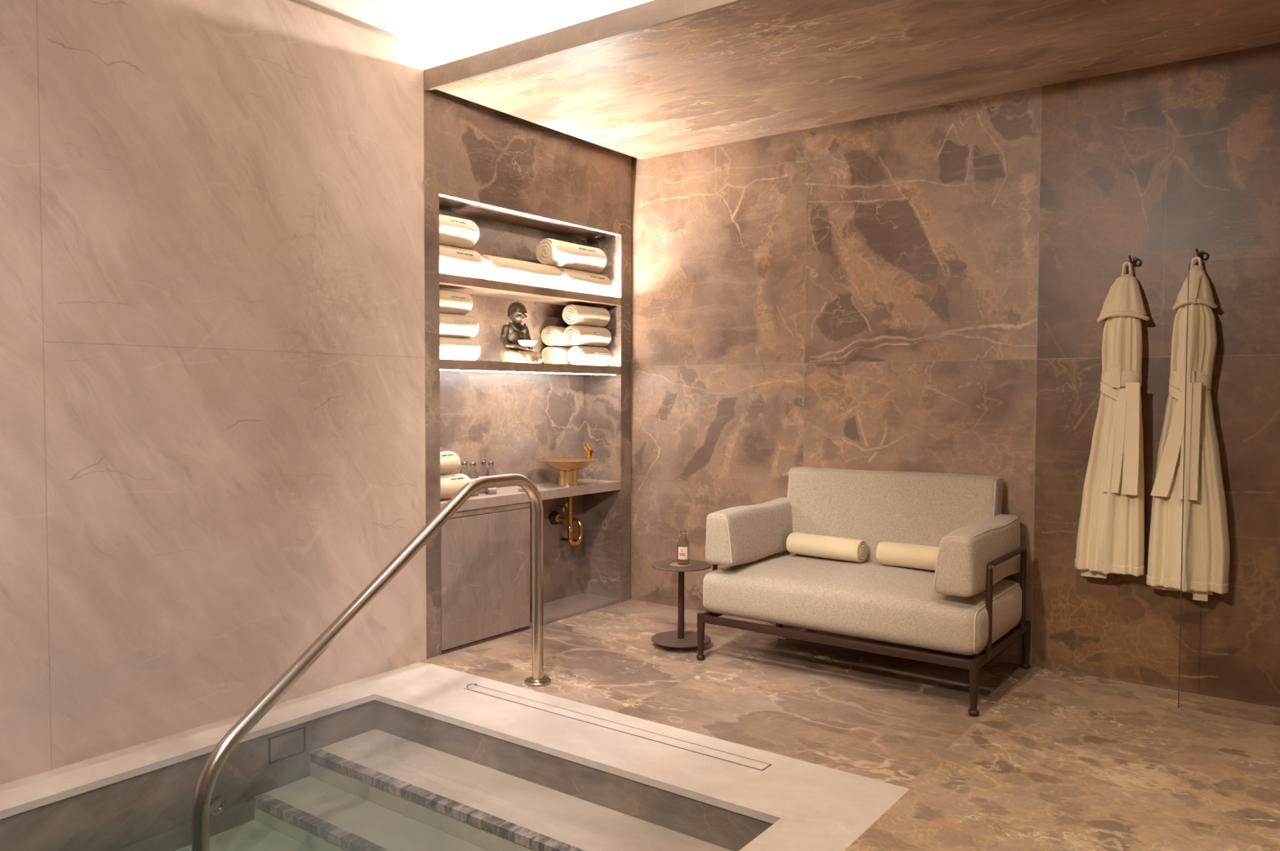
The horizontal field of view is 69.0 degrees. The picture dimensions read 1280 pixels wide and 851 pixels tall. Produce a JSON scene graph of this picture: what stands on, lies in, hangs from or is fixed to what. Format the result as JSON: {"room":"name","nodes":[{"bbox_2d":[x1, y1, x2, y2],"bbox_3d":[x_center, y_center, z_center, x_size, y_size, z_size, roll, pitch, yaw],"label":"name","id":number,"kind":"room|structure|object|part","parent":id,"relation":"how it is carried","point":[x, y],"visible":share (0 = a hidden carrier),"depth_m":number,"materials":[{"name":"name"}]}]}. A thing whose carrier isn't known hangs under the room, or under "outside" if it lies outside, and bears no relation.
{"room":"spa pool room","nodes":[
{"label":"spa pool room","id":0,"kind":"room"},
{"bbox_2d":[0,0,426,785],"bbox_3d":[-2.882,-0.261,2.162,0.200,3.074,5.939,2,2,36],"label":"wall","id":1,"kind":"structure","parent":0,"point":[212,353],"depth_m":3.59,"materials":[{"name":"beige stone"}]},
{"bbox_2d":[423,0,746,91],"bbox_3d":[1.466,-1.577,2.612,6.200,0.095,0.020,2,2,36],"label":"trim","id":2,"kind":"structure","parent":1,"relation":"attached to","point":[653,13],"depth_m":3.90,"materials":[{"name":"beige stone"}]},
{"bbox_2d":[176,820,316,850],"bbox_3d":[-0.786,1.871,2.878,1.976,0.657,0.321,2,2,36],"label":"step","id":3,"kind":"structure","parent":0,"point":[252,836],"depth_m":3.41,"materials":[{"name":"stone"}]},
{"bbox_2d":[254,776,488,850],"bbox_3d":[-0.620,1.819,3.101,1.976,0.746,0.249,2,2,36],"label":"step","id":4,"kind":"structure","parent":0,"point":[319,815],"depth_m":3.40,"materials":[{"name":"stone"}]},
{"bbox_2d":[0,700,773,850],"bbox_3d":[-1.895,1.798,1.364,2.430,1.100,5.520,2,2,36],"label":"wall","id":5,"kind":"structure","parent":0,"point":[149,811],"depth_m":3.32,"materials":[{"name":"beige stone"}]},
{"bbox_2d":[0,662,427,792],"bbox_3d":[-2.698,1.242,2.238,0.075,0.046,5.600,2,2,36],"label":"trim","id":6,"kind":"structure","parent":5,"relation":"attached to","point":[42,776],"depth_m":3.53,"materials":[{"name":"stone"}]},
{"bbox_2d":[209,796,225,816],"bbox_3d":[-1.570,1.412,3.454,0.010,0.068,0.068,2,2,36],"label":"inlet","id":7,"kind":"object","parent":5,"relation":"attached to","point":[217,805],"visible":0.91,"depth_m":3.45,"materials":[{"name":"silver metal"}]},
{"bbox_2d":[268,726,306,764],"bbox_3d":[-1.398,1.267,3.691,0.007,0.104,0.164,2,2,36],"label":"skimmer cover","id":8,"kind":"object","parent":5,"relation":"attached to","point":[293,743],"visible":1,"depth_m":3.69,"materials":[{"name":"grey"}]},
{"bbox_2d":[0,663,909,850],"bbox_3d":[-1.721,1.256,1.516,2.355,0.026,5.600,2,2,36],"label":"pool coping","id":9,"kind":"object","parent":5,"relation":"on","point":[809,806],"depth_m":3.29,"materials":[{"name":"beige stone"}]},
{"bbox_2d":[463,684,771,771],"bbox_3d":[-0.160,1.172,3.684,1.502,0.010,0.075,2,2,36],"label":"drain","id":10,"kind":"object","parent":9,"relation":"on","point":[723,756],"visible":1,"depth_m":3.59,"materials":[{"name":"beige stone"}]},
{"bbox_2d":[293,0,652,61],"bbox_3d":[-0.254,-1.692,0.361,6.300,0.112,6.239,2,2,36],"label":"ceiling","id":11,"kind":"structure","parent":0,"point":[453,30],"depth_m":4.03,"materials":[{"name":"white paint"}]},
{"bbox_2d":[309,728,732,850],"bbox_3d":[-0.451,1.762,3.327,1.976,0.845,0.331,2,2,36],"label":"step","id":12,"kind":"structure","parent":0,"point":[488,809],"depth_m":3.35,"materials":[{"name":"stone"}]},
{"bbox_2d":[423,49,631,659],"bbox_3d":[-0.699,-0.372,5.267,0.380,3.094,1.653,2,2,36],"label":"wall niche","id":13,"kind":"object","parent":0,"point":[473,152],"visible":0.34,"depth_m":5.36,"materials":[{"name":"brown stone"}]},
{"bbox_2d":[440,502,529,652],"bbox_3d":[-0.913,0.772,4.954,0.296,0.693,0.641,2,2,36],"label":"base cabinet","id":14,"kind":"object","parent":13,"relation":"on","point":[485,553],"visible":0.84,"depth_m":4.84,"materials":[{"name":"brown stone"}]},
{"bbox_3d":[-0.892,0.790,4.749,0.018,0.650,0.324,2,2,36],"label":"door","id":15,"kind":"part","parent":14,"relation":"part of","materials":[{"name":"beige stone"}]},
{"bbox_3d":[-0.703,0.782,5.005,0.018,0.650,0.306,2,2,36],"label":"door","id":16,"kind":"part","parent":14,"relation":"part of","materials":[{"name":"beige stone"}]},
{"bbox_2d":[440,479,620,511],"bbox_3d":[-0.672,0.387,5.266,0.298,0.053,1.454,2,2,36],"label":"countertop","id":17,"kind":"structure","parent":14,"relation":"on","point":[549,491],"depth_m":5.23,"materials":[{"name":"grey stone"}]},
{"bbox_2d":[440,473,471,500],"bbox_3d":[-0.987,0.315,4.762,0.137,0.124,0.250,2,2,36],"label":"rolled towel","id":18,"kind":"object","parent":17,"relation":"on","point":[450,485],"visible":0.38,"depth_m":4.71,"materials":[{"name":"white fabric"}]},
{"bbox_2d":[440,451,460,474],"bbox_3d":[-1.024,0.192,4.741,0.130,0.116,0.200,2,2,36],"label":"rolled towel","id":19,"kind":"object","parent":18,"relation":"on","point":[450,461],"visible":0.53,"depth_m":4.73,"materials":[{"name":"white fabric"}]},
{"bbox_2d":[461,461,467,468],"bbox_3d":[-0.935,0.281,4.971,0.063,0.177,0.065,0,2,-8],"label":"glass bottle","id":20,"kind":"object","parent":17,"relation":"on","point":[464,463],"visible":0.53,"depth_m":4.96,"materials":[{"name":"clear glass"}]},
{"bbox_2d":[470,462,479,496],"bbox_3d":[-0.880,0.283,4.911,0.063,0.177,0.065,-1,2,-25],"label":"glass bottle","id":21,"kind":"object","parent":17,"relation":"on","point":[472,464],"visible":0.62,"depth_m":4.89,"materials":[{"name":"clear glass"}]},
{"bbox_2d":[477,460,489,493],"bbox_3d":[-0.848,0.278,5.053,0.063,0.177,0.065,0,2,-2],"label":"glass bottle","id":22,"kind":"object","parent":17,"relation":"on","point":[482,462],"visible":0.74,"depth_m":5.04,"materials":[{"name":"clear glass"}]},
{"bbox_2d":[485,461,497,494],"bbox_3d":[-0.799,0.280,5.000,0.063,0.177,0.065,-1,2,-36],"label":"glass bottle","id":23,"kind":"object","parent":17,"relation":"on","point":[490,463],"visible":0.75,"depth_m":4.99,"materials":[{"name":"clear glass"}]},
{"bbox_2d":[518,488,525,492],"bbox_3d":[-0.632,0.356,5.141,0.056,0.018,0.060,2,2,36],"label":"soap dish","id":24,"kind":"object","parent":17,"relation":"on","point":[521,490],"visible":0.39,"depth_m":5.12,"materials":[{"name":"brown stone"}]},
{"bbox_2d":[549,496,582,546],"bbox_3d":[-0.460,0.559,5.618,0.247,0.314,0.129,2,3,44],"label":"pipe","id":25,"kind":"object","parent":17,"relation":"attached to","point":[554,517],"visible":0.98,"depth_m":5.57,"materials":[{"name":"gold metal"}]},
{"bbox_2d":[536,457,598,486],"bbox_3d":[-0.427,0.276,5.484,0.364,0.156,0.364,2,2,36],"label":"washbasin","id":26,"kind":"object","parent":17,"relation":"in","point":[567,468],"visible":1,"depth_m":5.43,"materials":[{"name":"gold metal"}]},
{"bbox_3d":[-0.426,0.230,5.483,0.364,0.063,0.364,2,2,36],"label":"bowl","id":27,"kind":"part","parent":26,"relation":"part of","materials":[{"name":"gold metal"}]},
{"bbox_2d":[583,443,594,458],"bbox_3d":[-0.305,0.151,5.595,0.070,0.092,0.050,0,2,-9],"label":"tap","id":28,"kind":"object","parent":26,"relation":"on","point":[588,450],"visible":1,"depth_m":5.58,"materials":[{"name":"gold metal"}]},
{"bbox_2d":[439,194,619,235],"bbox_3d":[-0.557,-1.148,5.131,0.014,0.003,1.437,2,2,36],"label":"led strip","id":29,"kind":"object","parent":13,"relation":"attached to","point":[439,194],"visible":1,"depth_m":5.03,"materials":[{"name":"white plastic"}]},
{"bbox_2d":[439,273,621,306],"bbox_3d":[-0.668,-0.746,5.226,0.298,0.045,1.455,2,2,36],"label":"shelf","id":30,"kind":"object","parent":13,"relation":"attached to","point":[470,286],"visible":0.86,"depth_m":5.13,"materials":[{"name":"brown stone"}]},
{"bbox_2d":[439,244,484,278],"bbox_3d":[-0.979,-0.831,4.765,0.184,0.165,0.345,2,2,36],"label":"rolled towel","id":31,"kind":"object","parent":30,"relation":"on","point":[452,260],"visible":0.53,"depth_m":4.72,"materials":[{"name":"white fabric"}]},
{"bbox_2d":[439,214,479,249],"bbox_3d":[-0.985,-0.992,4.749,0.164,0.152,0.320,2,2,36],"label":"rolled towel","id":32,"kind":"object","parent":31,"relation":"on","point":[454,232],"visible":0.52,"depth_m":4.72,"materials":[{"name":"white fabric"}]},
{"bbox_2d":[479,254,564,289],"bbox_3d":[-0.673,-0.840,5.170,0.172,0.153,0.590,2,2,36],"label":"rolled towel","id":33,"kind":"object","parent":30,"relation":"on","point":[495,268],"visible":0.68,"depth_m":5.08,"materials":[{"name":"white fabric"}]},
{"bbox_2d":[558,267,611,296],"bbox_3d":[-0.360,-0.851,5.585,0.168,0.149,0.430,2,2,36],"label":"rolled towel","id":34,"kind":"object","parent":30,"relation":"on","point":[576,281],"visible":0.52,"depth_m":5.52,"materials":[{"name":"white fabric"}]},
{"bbox_2d":[535,238,606,273],"bbox_3d":[-0.405,-1.002,5.520,0.163,0.154,0.490,2,2,36],"label":"rolled towel","id":35,"kind":"object","parent":34,"relation":"on","point":[548,251],"visible":1,"depth_m":5.41,"materials":[{"name":"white fabric"}]},
{"bbox_2d":[440,359,621,375],"bbox_3d":[-0.670,-0.320,5.241,0.298,0.055,1.455,2,2,36],"label":"shelf","id":36,"kind":"object","parent":13,"relation":"attached to","point":[445,364],"depth_m":5.07,"materials":[{"name":"brown stone"}]},
{"bbox_2d":[440,337,479,360],"bbox_3d":[-0.973,-0.390,4.769,0.134,0.120,0.330,2,2,36],"label":"rolled towel","id":37,"kind":"object","parent":36,"relation":"on","point":[451,348],"visible":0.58,"depth_m":4.75,"materials":[{"name":"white fabric"}]},
{"bbox_2d":[439,313,479,338],"bbox_3d":[-0.976,-0.511,4.761,0.133,0.119,0.320,2,2,36],"label":"rolled towel","id":38,"kind":"object","parent":37,"relation":"on","point":[451,326],"visible":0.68,"depth_m":4.74,"materials":[{"name":"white fabric"}]},
{"bbox_2d":[439,288,472,315],"bbox_3d":[-0.988,-0.631,4.739,0.134,0.119,0.280,2,2,36],"label":"rolled towel","id":39,"kind":"object","parent":38,"relation":"on","point":[451,302],"visible":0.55,"depth_m":4.72,"materials":[{"name":"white fabric"}]},
{"bbox_2d":[499,302,543,363],"bbox_3d":[-0.660,-0.517,5.190,0.246,0.345,0.237,-1,2,-24],"label":"monk statue","id":40,"kind":"object","parent":36,"relation":"on","point":[515,337],"visible":0.91,"depth_m":5.15,"materials":[{"name":"brown metal"}]},
{"bbox_2d":[517,340,537,346],"bbox_3d":[-0.621,-0.453,5.139,0.108,0.033,0.108,2,3,44],"label":"bowl","id":41,"kind":"object","parent":40,"relation":"on","point":[520,343],"depth_m":5.11,"materials":[{"name":"white ceramic"}]},
{"bbox_3d":[-0.570,-0.292,5.142,0.012,0.006,1.399,2,2,36],"label":"led strip","id":42,"kind":"part","parent":36,"relation":"part of","materials":[{"name":"white plastic"}]},
{"bbox_2d":[541,346,571,364],"bbox_3d":[-0.461,-0.417,5.662,0.128,0.118,0.310,2,2,36],"label":"rolled towel","id":43,"kind":"object","parent":36,"relation":"on","point":[552,355],"visible":0.43,"depth_m":5.55,"materials":[{"name":"white fabric"}]},
{"bbox_2d":[541,326,582,346],"bbox_3d":[-0.461,-0.538,5.657,0.129,0.117,0.310,2,2,36],"label":"rolled towel","id":44,"kind":"object","parent":43,"relation":"on","point":[550,335],"visible":0.55,"depth_m":5.54,"materials":[{"name":"white fabric"}]},
{"bbox_2d":[567,346,612,365],"bbox_3d":[-0.304,-0.419,5.645,0.132,0.121,0.299,2,2,36],"label":"rolled towel","id":45,"kind":"object","parent":36,"relation":"on","point":[576,355],"visible":0.95,"depth_m":5.56,"materials":[{"name":"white fabric"}]},
{"bbox_2d":[563,324,611,346],"bbox_3d":[-0.317,-0.540,5.625,0.135,0.118,0.330,2,2,36],"label":"rolled towel","id":46,"kind":"object","parent":45,"relation":"on","point":[573,335],"visible":1,"depth_m":5.54,"materials":[{"name":"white fabric"}]},
{"bbox_2d":[562,304,610,327],"bbox_3d":[-0.321,-0.659,5.613,0.133,0.120,0.330,2,2,36],"label":"rolled towel","id":47,"kind":"object","parent":46,"relation":"on","point":[572,314],"visible":1,"depth_m":5.53,"materials":[{"name":"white fabric"}]},
{"bbox_2d":[556,502,567,511],"bbox_3d":[-0.475,0.501,5.730,0.069,0.054,0.028,2,2,36],"label":"shutoff valve","id":48,"kind":"object","parent":13,"relation":"attached to","point":[563,506],"visible":0.94,"depth_m":5.72,"materials":[{"name":"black metal"}]},
{"bbox_2d":[420,599,1279,850],"bbox_3d":[0.181,1.297,0.982,6.200,0.060,7.600,2,2,36],"label":"floor","id":49,"kind":"structure","parent":0,"point":[1050,760],"depth_m":3.61,"materials":[{"name":"brown stone"}]},
{"bbox_2d":[528,593,618,629],"bbox_3d":[-0.488,1.122,5.556,0.286,0.070,0.808,2,2,36],"label":"plinth","id":50,"kind":"object","parent":49,"relation":"on","point":[573,606],"depth_m":5.60,"materials":[{"name":"stone"}]},
{"bbox_2d":[651,560,711,651],"bbox_3d":[0.212,0.925,4.787,0.308,0.421,0.308,2,2,36],"label":"side table","id":51,"kind":"object","parent":49,"relation":"on","point":[680,638],"visible":0.92,"depth_m":4.77,"materials":[{"name":"brown paint"}]},
{"bbox_2d":[670,563,690,567],"bbox_3d":[0.208,0.714,4.772,0.106,0.002,0.106,2,2,36],"label":"coaster","id":52,"kind":"object","parent":51,"relation":"on","point":[678,565],"visible":0.98,"depth_m":4.76,"materials":[{"name":"brown leather"}]},
{"bbox_2d":[676,529,689,564],"bbox_3d":[0.222,0.623,4.771,0.063,0.177,0.065,0,2,-4],"label":"glass bottle","id":53,"kind":"object","parent":52,"relation":"on","point":[682,552],"visible":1,"depth_m":4.75,"materials":[{"name":"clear glass"}]},
{"bbox_2d":[696,466,1031,717],"bbox_3d":[1.065,0.694,4.470,1.368,0.909,0.852,2,2,36],"label":"sofa","id":54,"kind":"object","parent":49,"relation":"on","point":[965,606],"visible":0.94,"depth_m":4.35,"materials":[{"name":"beige fabric"}]},
{"bbox_3d":[0.297,1.021,4.545,0.038,0.203,0.038,2,2,36],"label":"leg","id":55,"kind":"part","parent":54,"relation":"part of","materials":[{"name":"brown metal"}]},
{"bbox_3d":[0.535,0.732,4.878,0.026,0.403,0.563,2,2,36],"label":"arm rail","id":56,"kind":"part","parent":54,"relation":"part of","materials":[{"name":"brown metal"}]},
{"bbox_2d":[705,497,792,566],"bbox_3d":[0.599,0.541,4.779,0.167,0.277,0.770,2,2,36],"label":"cushion","id":57,"kind":"object","parent":54,"relation":"on","point":[748,535],"depth_m":4.60,"materials":[{"name":"fabric"}]},
{"bbox_2d":[786,532,868,562],"bbox_3d":[0.946,0.616,4.724,0.420,0.112,0.127,2,3,40],"label":"rolled towel","id":58,"kind":"object","parent":54,"relation":"on","point":[802,544],"visible":1,"depth_m":4.67,"materials":[{"name":"beige fabric"}]},
{"bbox_2d":[704,553,1022,655],"bbox_3d":[1.040,0.803,4.439,1.352,0.242,0.740,2,2,36],"label":"seat cushion","id":59,"kind":"object","parent":54,"relation":"on","point":[868,599],"depth_m":4.15,"materials":[{"name":"fabric"}]},
{"bbox_3d":[1.065,0.945,4.479,1.338,0.036,0.838,2,2,36],"label":"frame","id":60,"kind":"part","parent":54,"relation":"part of","materials":[{"name":"brown metal"}]},
{"bbox_2d":[783,466,1003,563],"bbox_3d":[1.249,0.481,4.711,1.088,0.498,0.206,2,2,36],"label":"cushion","id":61,"kind":"object","parent":54,"relation":"on","point":[873,508],"depth_m":4.65,"materials":[{"name":"fabric"}]},
{"bbox_2d":[875,542,939,570],"bbox_3d":[1.341,0.628,4.439,0.420,0.114,0.124,2,2,35],"label":"rolled towel","id":62,"kind":"object","parent":54,"relation":"on","point":[887,553],"visible":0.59,"depth_m":4.43,"materials":[{"name":"beige fabric"}]},
{"bbox_3d":[1.351,1.051,3.767,0.038,0.203,0.038,2,2,36],"label":"leg","id":63,"kind":"part","parent":54,"relation":"part of","materials":[{"name":"brown metal"}]},
{"bbox_2d":[934,514,1020,597],"bbox_3d":[1.503,0.567,4.111,0.167,0.277,0.770,2,2,36],"label":"cushion","id":64,"kind":"object","parent":54,"relation":"on","point":[966,553],"depth_m":3.86,"materials":[{"name":"fabric"}]},
{"bbox_3d":[1.609,0.762,4.084,0.026,0.403,0.563,2,2,36],"label":"arm rail","id":65,"kind":"part","parent":54,"relation":"part of","materials":[{"name":"brown metal"}]},
{"bbox_3d":[1.832,1.030,4.418,0.038,0.203,0.038,2,2,36],"label":"leg","id":66,"kind":"part","parent":54,"relation":"part of","materials":[{"name":"brown metal"}]},
{"bbox_2d":[1177,256,1279,707],"bbox_3d":[2.844,0.271,3.397,1.500,1.840,0.008,2,2,36],"label":"glass screen","id":67,"kind":"object","parent":49,"relation":"on","point":[1277,256],"visible":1,"depth_m":3.84,"materials":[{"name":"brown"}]},
{"bbox_2d":[435,0,1279,159],"bbox_3d":[1.984,-1.581,3.263,6.140,0.060,1.641,2,2,36],"label":"ceiling","id":68,"kind":"structure","parent":0,"point":[748,69],"depth_m":4.02,"materials":[{"name":"brown stone"}]},
{"bbox_2d":[630,42,1279,707],"bbox_3d":[1.609,-0.226,4.728,4.020,2.853,0.200,2,2,36],"label":"wall","id":69,"kind":"structure","parent":0,"point":[923,290],"depth_m":4.50,"materials":[{"name":"brown stone"}]},
{"bbox_2d":[1074,262,1149,578],"bbox_3d":[2.092,-0.019,4.130,0.280,1.408,0.192,2,2,36],"label":"bathrobe","id":70,"kind":"object","parent":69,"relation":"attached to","point":[1110,540],"visible":1,"depth_m":4.07,"materials":[{"name":"beige fabric"}]},
{"bbox_2d":[1096,274,1149,323],"bbox_3d":[2.130,-0.563,4.105,0.208,0.210,0.162,2,2,36],"label":"hood","id":71,"kind":"object","parent":70,"relation":"attached to","point":[1123,303],"depth_m":4.07,"materials":[{"name":"beige fabric"}]},
{"bbox_2d":[1128,255,1141,266],"bbox_3d":[2.181,-0.729,4.127,0.066,0.044,0.037,0,2,-18],"label":"robe hook","id":72,"kind":"object","parent":69,"relation":"attached to","point":[1135,259],"visible":1,"depth_m":4.13,"materials":[{"name":"brown metal"}]},
{"bbox_2d":[1146,257,1230,601],"bbox_3d":[2.335,0.012,3.950,0.305,1.457,0.196,2,2,36],"label":"bathrobe","id":73,"kind":"object","parent":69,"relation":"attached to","point":[1206,557],"visible":0.98,"depth_m":3.91,"materials":[{"name":"beige fabric"}]},
{"bbox_2d":[1172,265,1217,311],"bbox_3d":[2.352,-0.586,3.946,0.166,0.188,0.152,2,2,36],"label":"hood","id":74,"kind":"object","parent":73,"relation":"attached to","point":[1201,298],"depth_m":3.91,"materials":[{"name":"beige fabric"}]},
{"bbox_2d":[1195,248,1208,260],"bbox_3d":[2.386,-0.730,3.975,0.066,0.044,0.037,0,2,-18],"label":"robe hook","id":75,"kind":"object","parent":69,"relation":"attached to","point":[1201,253],"visible":0.95,"depth_m":3.98,"materials":[{"name":"brown metal"}]},
{"bbox_3d":[2.407,-0.732,3.994,0.014,0.040,0.006,2,2,36],"label":"wall plate","id":76,"kind":"part","parent":75,"relation":"part of","materials":[{"name":"brown metal"}]},
{"bbox_3d":[-0.978,1.956,2.621,1.976,0.502,0.336,2,2,36],"label":"step","id":77,"kind":"structure","parent":0,"visible":0},
{"bbox_2d":[191,474,551,850],"bbox_3d":[-0.909,0.949,3.559,0.120,1.450,1.640,2,2,36],"label":"handrail","id":78,"kind":"object","parent":77,"relation":"on","point":[215,762],"visible":1,"depth_m":3.42,"materials":[{"name":"silver metal"}]}
]}

